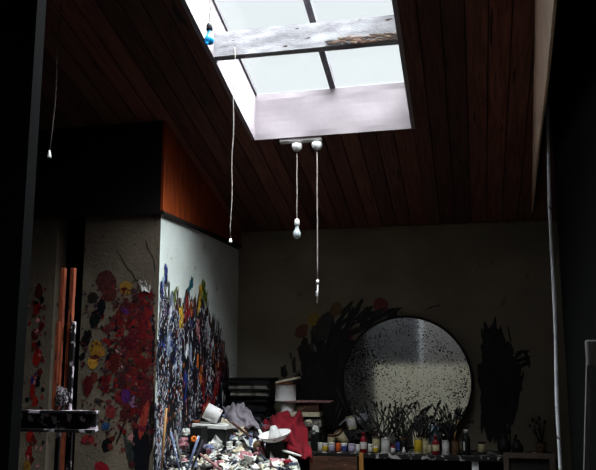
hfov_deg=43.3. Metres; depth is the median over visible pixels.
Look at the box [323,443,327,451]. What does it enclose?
paint jar
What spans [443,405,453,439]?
brush
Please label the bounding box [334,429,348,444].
tin
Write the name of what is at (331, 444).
paint jar
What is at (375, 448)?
paint jar
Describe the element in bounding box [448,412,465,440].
brush
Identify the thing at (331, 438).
tin
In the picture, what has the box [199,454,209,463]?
paper scrap
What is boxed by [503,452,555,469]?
canvas
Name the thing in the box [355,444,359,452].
paint jar
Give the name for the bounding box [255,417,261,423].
paper scrap
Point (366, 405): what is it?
brush
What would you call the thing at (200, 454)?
wooden stick
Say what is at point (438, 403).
brush
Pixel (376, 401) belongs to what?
brush
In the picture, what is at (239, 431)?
paper scrap
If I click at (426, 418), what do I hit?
brush
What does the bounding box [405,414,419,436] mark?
brush
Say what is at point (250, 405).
portfolio
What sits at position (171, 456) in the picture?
paper scrap
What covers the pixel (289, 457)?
paper scrap
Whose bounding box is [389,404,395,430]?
brush
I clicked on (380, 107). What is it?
window
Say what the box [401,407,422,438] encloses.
brush
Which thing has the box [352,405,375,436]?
brush
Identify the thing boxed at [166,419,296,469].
paper
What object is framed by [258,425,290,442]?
hat
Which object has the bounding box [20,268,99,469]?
easel
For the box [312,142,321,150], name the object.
switch
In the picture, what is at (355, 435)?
rag
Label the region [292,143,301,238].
pendant lamp
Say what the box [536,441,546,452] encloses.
tin
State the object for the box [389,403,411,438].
brush
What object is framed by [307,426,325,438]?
book
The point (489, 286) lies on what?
wall
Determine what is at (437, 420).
brush
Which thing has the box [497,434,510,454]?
pot
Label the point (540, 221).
trim
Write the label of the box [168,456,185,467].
paper scrap
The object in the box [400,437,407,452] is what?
tin
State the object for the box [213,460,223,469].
paper scrap
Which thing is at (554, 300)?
pole
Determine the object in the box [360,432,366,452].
paint bottle
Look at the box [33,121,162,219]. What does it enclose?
wall
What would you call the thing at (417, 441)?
tin
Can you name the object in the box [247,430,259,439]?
rag
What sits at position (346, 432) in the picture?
box
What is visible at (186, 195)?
wall panel
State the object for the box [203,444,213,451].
crumpled paper
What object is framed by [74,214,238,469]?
wall
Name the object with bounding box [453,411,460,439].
brush
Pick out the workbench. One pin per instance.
(492, 460)
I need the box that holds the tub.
[281,400,295,411]
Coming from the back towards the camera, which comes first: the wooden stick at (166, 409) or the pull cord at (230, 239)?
the wooden stick at (166, 409)
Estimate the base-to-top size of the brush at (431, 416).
0.224 m
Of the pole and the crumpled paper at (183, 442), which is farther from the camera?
the crumpled paper at (183, 442)
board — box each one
[192,420,235,429]
[276,377,300,382]
[284,400,333,402]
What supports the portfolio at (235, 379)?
on the portfolio at (232, 386)
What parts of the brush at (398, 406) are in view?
handle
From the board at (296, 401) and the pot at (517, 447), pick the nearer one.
the pot at (517, 447)
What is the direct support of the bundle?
on the book at (304, 413)
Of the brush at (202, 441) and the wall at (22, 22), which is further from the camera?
the brush at (202, 441)
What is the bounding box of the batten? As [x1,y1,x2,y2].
[280,137,321,143]
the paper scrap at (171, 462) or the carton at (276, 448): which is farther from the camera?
the carton at (276, 448)
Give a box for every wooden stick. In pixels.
[160,408,167,469]
[199,453,222,469]
[231,422,252,437]
[282,450,300,456]
[326,399,340,440]
[332,404,342,433]
[336,388,349,415]
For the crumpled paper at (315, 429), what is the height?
0.079 m
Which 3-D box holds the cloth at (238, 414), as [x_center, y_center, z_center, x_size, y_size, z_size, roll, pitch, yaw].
[-0.494,1.504,6.232,0.206,0.211,0.527,4,-10,-21]
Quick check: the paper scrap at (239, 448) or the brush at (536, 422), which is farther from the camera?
the brush at (536, 422)
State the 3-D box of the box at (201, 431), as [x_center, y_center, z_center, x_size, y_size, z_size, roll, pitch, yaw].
[-0.746,1.599,5.628,0.090,0.311,0.140,-2,-10,13]
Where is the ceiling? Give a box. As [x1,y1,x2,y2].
[39,0,559,233]
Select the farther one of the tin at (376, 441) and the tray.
the tin at (376, 441)
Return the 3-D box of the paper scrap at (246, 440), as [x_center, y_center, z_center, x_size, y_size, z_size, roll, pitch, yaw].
[-0.361,1.612,5.853,0.146,0.088,0.101,7,-12,-35]
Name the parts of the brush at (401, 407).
handle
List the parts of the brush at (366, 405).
handle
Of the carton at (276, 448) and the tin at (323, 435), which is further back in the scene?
the tin at (323, 435)
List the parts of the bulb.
bulb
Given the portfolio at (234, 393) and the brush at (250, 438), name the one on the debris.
the brush at (250, 438)
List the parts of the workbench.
leg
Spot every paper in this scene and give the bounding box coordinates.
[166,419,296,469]
[179,437,188,450]
[182,428,189,436]
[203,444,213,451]
[312,425,318,433]
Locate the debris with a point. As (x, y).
(216, 458)
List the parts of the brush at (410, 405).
handle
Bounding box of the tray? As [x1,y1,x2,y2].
[20,409,99,432]
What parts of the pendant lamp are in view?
bulb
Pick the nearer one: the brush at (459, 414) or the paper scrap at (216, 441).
the paper scrap at (216, 441)
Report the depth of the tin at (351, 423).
6.61 m
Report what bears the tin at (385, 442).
on the workbench
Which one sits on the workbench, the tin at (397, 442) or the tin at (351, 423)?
the tin at (397, 442)
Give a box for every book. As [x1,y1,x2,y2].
[289,411,323,416]
[292,415,325,427]
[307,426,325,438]
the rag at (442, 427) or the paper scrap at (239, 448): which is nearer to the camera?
the paper scrap at (239, 448)
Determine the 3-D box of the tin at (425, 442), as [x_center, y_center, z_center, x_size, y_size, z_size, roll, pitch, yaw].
[1.078,1.784,6.346,0.063,0.122,0.063,-2,-10,13]
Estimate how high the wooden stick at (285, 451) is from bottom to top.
0.055 m
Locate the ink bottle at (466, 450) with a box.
[462,429,470,455]
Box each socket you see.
[206,22,212,30]
[294,219,299,224]
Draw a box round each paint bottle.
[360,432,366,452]
[432,435,439,454]
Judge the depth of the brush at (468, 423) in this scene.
6.33 m
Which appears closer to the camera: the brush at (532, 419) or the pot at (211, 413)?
the pot at (211, 413)
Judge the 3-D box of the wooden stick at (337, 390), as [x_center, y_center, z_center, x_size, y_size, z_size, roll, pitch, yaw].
[0.410,1.516,6.710,0.155,0.294,0.022,-5,-11,26]
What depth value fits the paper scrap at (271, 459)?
5.47 m
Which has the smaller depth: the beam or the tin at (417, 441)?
the beam
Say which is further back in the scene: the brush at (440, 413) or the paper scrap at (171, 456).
the brush at (440, 413)
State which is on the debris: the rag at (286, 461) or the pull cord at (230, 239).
the rag at (286, 461)
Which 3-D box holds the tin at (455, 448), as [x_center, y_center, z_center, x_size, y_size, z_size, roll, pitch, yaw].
[1.312,1.768,6.252,0.067,0.121,0.067,-2,-10,13]
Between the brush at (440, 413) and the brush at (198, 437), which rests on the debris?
the brush at (198, 437)
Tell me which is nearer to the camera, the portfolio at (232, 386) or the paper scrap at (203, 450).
the paper scrap at (203, 450)
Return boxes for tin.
[321,432,325,442]
[327,434,335,449]
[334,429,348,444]
[345,415,356,429]
[372,436,380,451]
[381,437,389,452]
[390,445,394,453]
[395,439,399,452]
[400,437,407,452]
[414,437,421,453]
[422,438,428,453]
[428,443,431,453]
[442,440,449,454]
[451,439,459,454]
[478,442,485,453]
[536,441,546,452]
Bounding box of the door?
[59,220,85,469]
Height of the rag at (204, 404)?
0.097 m
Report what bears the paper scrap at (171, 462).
on the debris
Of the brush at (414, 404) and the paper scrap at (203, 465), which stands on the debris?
the paper scrap at (203, 465)
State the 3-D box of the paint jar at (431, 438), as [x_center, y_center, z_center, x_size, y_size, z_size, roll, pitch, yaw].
[1.168,1.744,6.446,0.091,0.234,0.091,-2,-10,13]
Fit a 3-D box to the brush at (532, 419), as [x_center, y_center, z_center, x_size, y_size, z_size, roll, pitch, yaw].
[1.979,1.640,6.249,0.060,0.224,0.022,-5,-11,25]
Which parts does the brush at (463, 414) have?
handle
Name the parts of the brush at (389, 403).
handle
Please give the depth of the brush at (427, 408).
6.41 m
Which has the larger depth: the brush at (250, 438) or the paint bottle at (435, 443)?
the paint bottle at (435, 443)
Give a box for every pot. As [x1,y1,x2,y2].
[200,402,222,423]
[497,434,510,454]
[511,439,523,452]
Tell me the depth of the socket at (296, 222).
5.67 m
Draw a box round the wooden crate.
[310,452,358,469]
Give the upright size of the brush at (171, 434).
0.263 m
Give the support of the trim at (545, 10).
attached to the wall at (572, 84)
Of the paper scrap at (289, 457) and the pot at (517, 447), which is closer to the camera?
the paper scrap at (289, 457)
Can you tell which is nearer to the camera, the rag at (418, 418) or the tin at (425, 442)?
the tin at (425, 442)
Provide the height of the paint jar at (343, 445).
0.077 m
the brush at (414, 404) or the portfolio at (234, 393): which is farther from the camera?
the portfolio at (234, 393)
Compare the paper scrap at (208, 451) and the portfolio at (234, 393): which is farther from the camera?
the portfolio at (234, 393)
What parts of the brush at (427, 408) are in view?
handle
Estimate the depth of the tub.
6.67 m
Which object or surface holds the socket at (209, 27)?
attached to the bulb
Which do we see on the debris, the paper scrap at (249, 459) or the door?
the paper scrap at (249, 459)
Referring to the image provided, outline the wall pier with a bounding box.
[18,219,67,469]
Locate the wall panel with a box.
[160,121,240,244]
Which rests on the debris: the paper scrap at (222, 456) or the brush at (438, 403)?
the paper scrap at (222, 456)
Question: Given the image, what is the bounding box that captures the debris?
[178,418,261,469]
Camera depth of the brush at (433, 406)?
6.31 m
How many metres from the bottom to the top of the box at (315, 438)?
0.142 m
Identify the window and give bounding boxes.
[180,0,414,139]
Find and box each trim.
[33,210,241,247]
[240,220,556,234]
[532,0,556,211]
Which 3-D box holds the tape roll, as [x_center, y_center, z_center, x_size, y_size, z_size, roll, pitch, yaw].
[-0.769,1.508,5.544,0.048,0.047,0.029,1,-10,-7]
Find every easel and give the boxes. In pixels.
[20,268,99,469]
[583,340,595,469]
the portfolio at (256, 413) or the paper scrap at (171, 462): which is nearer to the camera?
the paper scrap at (171, 462)
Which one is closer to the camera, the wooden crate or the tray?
the tray
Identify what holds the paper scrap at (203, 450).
on the debris
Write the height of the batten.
0.031 m
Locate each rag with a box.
[201,402,212,411]
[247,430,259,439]
[261,425,270,431]
[283,459,292,464]
[350,429,361,440]
[414,418,425,429]
[439,423,454,434]
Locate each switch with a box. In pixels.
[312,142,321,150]
[312,142,321,302]
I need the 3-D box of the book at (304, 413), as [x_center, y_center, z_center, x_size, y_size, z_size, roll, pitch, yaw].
[0.032,1.597,6.706,0.361,0.038,0.220,-2,-10,12]
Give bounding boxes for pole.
[545,92,561,469]
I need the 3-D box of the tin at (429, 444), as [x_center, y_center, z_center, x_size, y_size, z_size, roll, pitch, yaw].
[1.112,1.800,6.325,0.036,0.084,0.036,-2,-10,13]
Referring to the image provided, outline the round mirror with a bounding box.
[342,315,472,448]
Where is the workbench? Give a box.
[295,448,556,469]
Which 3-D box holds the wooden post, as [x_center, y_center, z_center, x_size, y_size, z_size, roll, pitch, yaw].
[0.515,2.159,6.039,0.036,0.780,0.030,-2,-10,13]
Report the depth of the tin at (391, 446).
6.31 m
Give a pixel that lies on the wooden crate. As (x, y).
(321, 461)
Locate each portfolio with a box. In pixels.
[227,382,275,389]
[228,377,277,382]
[229,390,274,396]
[234,401,272,409]
[251,409,274,417]
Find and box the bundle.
[297,403,322,411]
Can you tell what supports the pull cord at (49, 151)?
hanging from the ceiling
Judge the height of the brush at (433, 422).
0.172 m
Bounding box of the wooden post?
[359,453,363,469]
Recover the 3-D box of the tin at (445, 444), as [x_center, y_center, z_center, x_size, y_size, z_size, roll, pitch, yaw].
[1.232,1.770,6.250,0.063,0.116,0.063,-2,-10,13]
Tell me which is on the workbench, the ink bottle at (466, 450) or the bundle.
the ink bottle at (466, 450)
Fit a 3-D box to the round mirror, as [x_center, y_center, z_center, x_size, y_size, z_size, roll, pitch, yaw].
[0.977,1.317,6.764,1.180,1.180,0.049,-2,-10,13]
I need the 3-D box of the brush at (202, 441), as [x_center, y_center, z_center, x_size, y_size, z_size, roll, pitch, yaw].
[-0.717,1.569,5.304,0.104,0.232,0.016,5,-11,-28]
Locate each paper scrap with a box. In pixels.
[166,460,177,467]
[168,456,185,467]
[170,455,188,462]
[192,446,206,457]
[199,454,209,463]
[200,462,212,467]
[206,449,212,455]
[211,435,221,447]
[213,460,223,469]
[221,454,231,461]
[231,445,245,453]
[234,451,252,458]
[237,426,244,437]
[243,437,261,447]
[243,454,256,463]
[254,446,265,456]
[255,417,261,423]
[269,458,283,467]
[271,459,285,469]
[288,455,299,469]
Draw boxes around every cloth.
[222,402,259,429]
[262,410,312,462]
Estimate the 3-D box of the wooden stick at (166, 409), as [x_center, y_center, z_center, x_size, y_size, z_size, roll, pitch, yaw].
[-0.925,1.417,5.171,0.017,0.437,0.074,-2,-10,13]
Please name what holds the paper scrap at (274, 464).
on the debris
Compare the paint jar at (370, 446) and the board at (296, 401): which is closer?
the paint jar at (370, 446)
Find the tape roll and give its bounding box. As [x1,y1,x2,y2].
[191,436,196,441]
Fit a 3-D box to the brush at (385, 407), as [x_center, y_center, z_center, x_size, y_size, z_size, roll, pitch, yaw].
[0.721,1.635,6.530,0.112,0.292,0.021,2,-10,-11]
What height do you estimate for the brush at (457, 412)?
0.284 m
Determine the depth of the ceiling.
5.55 m
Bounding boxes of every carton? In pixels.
[207,428,233,448]
[265,441,287,459]
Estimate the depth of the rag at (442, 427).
6.43 m
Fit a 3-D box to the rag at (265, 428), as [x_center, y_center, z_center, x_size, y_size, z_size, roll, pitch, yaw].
[-0.239,1.573,6.091,0.112,0.070,0.111,-2,-10,13]
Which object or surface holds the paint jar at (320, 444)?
on the workbench
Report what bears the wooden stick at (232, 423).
on the debris
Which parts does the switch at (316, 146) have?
handle, cord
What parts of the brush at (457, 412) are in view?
handle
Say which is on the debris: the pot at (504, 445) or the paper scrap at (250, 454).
the paper scrap at (250, 454)
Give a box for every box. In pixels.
[190,426,207,459]
[311,433,320,450]
[343,430,371,449]
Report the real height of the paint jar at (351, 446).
0.073 m
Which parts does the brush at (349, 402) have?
handle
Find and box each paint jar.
[253,440,264,451]
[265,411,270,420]
[318,442,322,451]
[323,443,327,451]
[329,442,334,451]
[336,443,340,451]
[341,443,346,452]
[348,443,354,452]
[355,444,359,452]
[368,444,372,452]
[373,446,377,452]
[428,424,438,442]
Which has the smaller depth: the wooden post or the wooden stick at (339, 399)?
the wooden post
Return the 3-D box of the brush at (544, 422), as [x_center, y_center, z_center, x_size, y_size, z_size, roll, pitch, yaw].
[2.044,1.646,6.241,0.049,0.210,0.022,-6,-11,30]
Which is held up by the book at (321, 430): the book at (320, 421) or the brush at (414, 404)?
the book at (320, 421)
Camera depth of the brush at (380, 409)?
6.46 m
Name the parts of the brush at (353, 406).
handle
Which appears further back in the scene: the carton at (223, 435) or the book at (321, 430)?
the book at (321, 430)
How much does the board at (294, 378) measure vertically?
0.058 m
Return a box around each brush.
[170,432,179,469]
[174,430,182,469]
[186,436,199,469]
[191,440,203,469]
[249,433,252,450]
[347,400,371,436]
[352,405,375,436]
[365,403,382,437]
[376,401,377,436]
[376,406,386,436]
[380,409,400,436]
[387,403,390,436]
[387,406,399,437]
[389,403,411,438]
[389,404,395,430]
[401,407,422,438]
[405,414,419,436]
[407,405,429,438]
[414,404,419,437]
[420,415,432,437]
[425,401,439,438]
[426,418,427,437]
[433,406,452,439]
[433,422,441,440]
[436,418,443,440]
[438,410,453,436]
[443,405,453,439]
[445,409,458,440]
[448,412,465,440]
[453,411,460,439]
[456,420,470,439]
[531,418,538,441]
[535,421,542,441]
[538,416,541,439]
[542,420,545,440]
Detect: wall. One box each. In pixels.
[0,0,45,469]
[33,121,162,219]
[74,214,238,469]
[206,218,571,469]
[549,0,595,469]
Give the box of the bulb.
[204,0,213,44]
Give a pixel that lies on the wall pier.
(49, 236)
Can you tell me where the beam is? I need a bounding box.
[214,15,397,60]
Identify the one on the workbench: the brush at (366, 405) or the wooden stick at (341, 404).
the wooden stick at (341, 404)
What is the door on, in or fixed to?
attached to the wall pier
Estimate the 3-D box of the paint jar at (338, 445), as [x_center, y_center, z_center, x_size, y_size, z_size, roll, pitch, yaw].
[0.345,1.822,6.428,0.042,0.074,0.042,-2,-10,13]
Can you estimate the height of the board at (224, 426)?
0.061 m
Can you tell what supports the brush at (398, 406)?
in the tin at (385, 442)
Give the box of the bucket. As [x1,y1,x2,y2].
[274,383,296,400]
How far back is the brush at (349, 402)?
6.58 m
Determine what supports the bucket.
on the tub
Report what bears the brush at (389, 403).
on the tin at (385, 442)
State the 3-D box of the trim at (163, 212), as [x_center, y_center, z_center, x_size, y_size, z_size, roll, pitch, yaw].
[-1.535,0.003,6.636,1.565,0.062,1.944,-2,-10,13]
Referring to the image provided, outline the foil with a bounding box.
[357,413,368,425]
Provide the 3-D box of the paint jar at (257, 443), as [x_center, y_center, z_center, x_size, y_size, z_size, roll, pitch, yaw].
[-0.309,1.647,5.824,0.090,0.118,0.142,1,-10,-7]
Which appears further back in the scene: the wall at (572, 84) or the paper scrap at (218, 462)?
the paper scrap at (218, 462)
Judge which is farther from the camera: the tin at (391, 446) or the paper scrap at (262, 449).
the tin at (391, 446)
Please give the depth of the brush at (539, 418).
6.25 m
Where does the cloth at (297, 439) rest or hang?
on the debris
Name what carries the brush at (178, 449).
on the debris
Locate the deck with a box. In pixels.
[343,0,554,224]
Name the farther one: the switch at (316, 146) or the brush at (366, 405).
the brush at (366, 405)

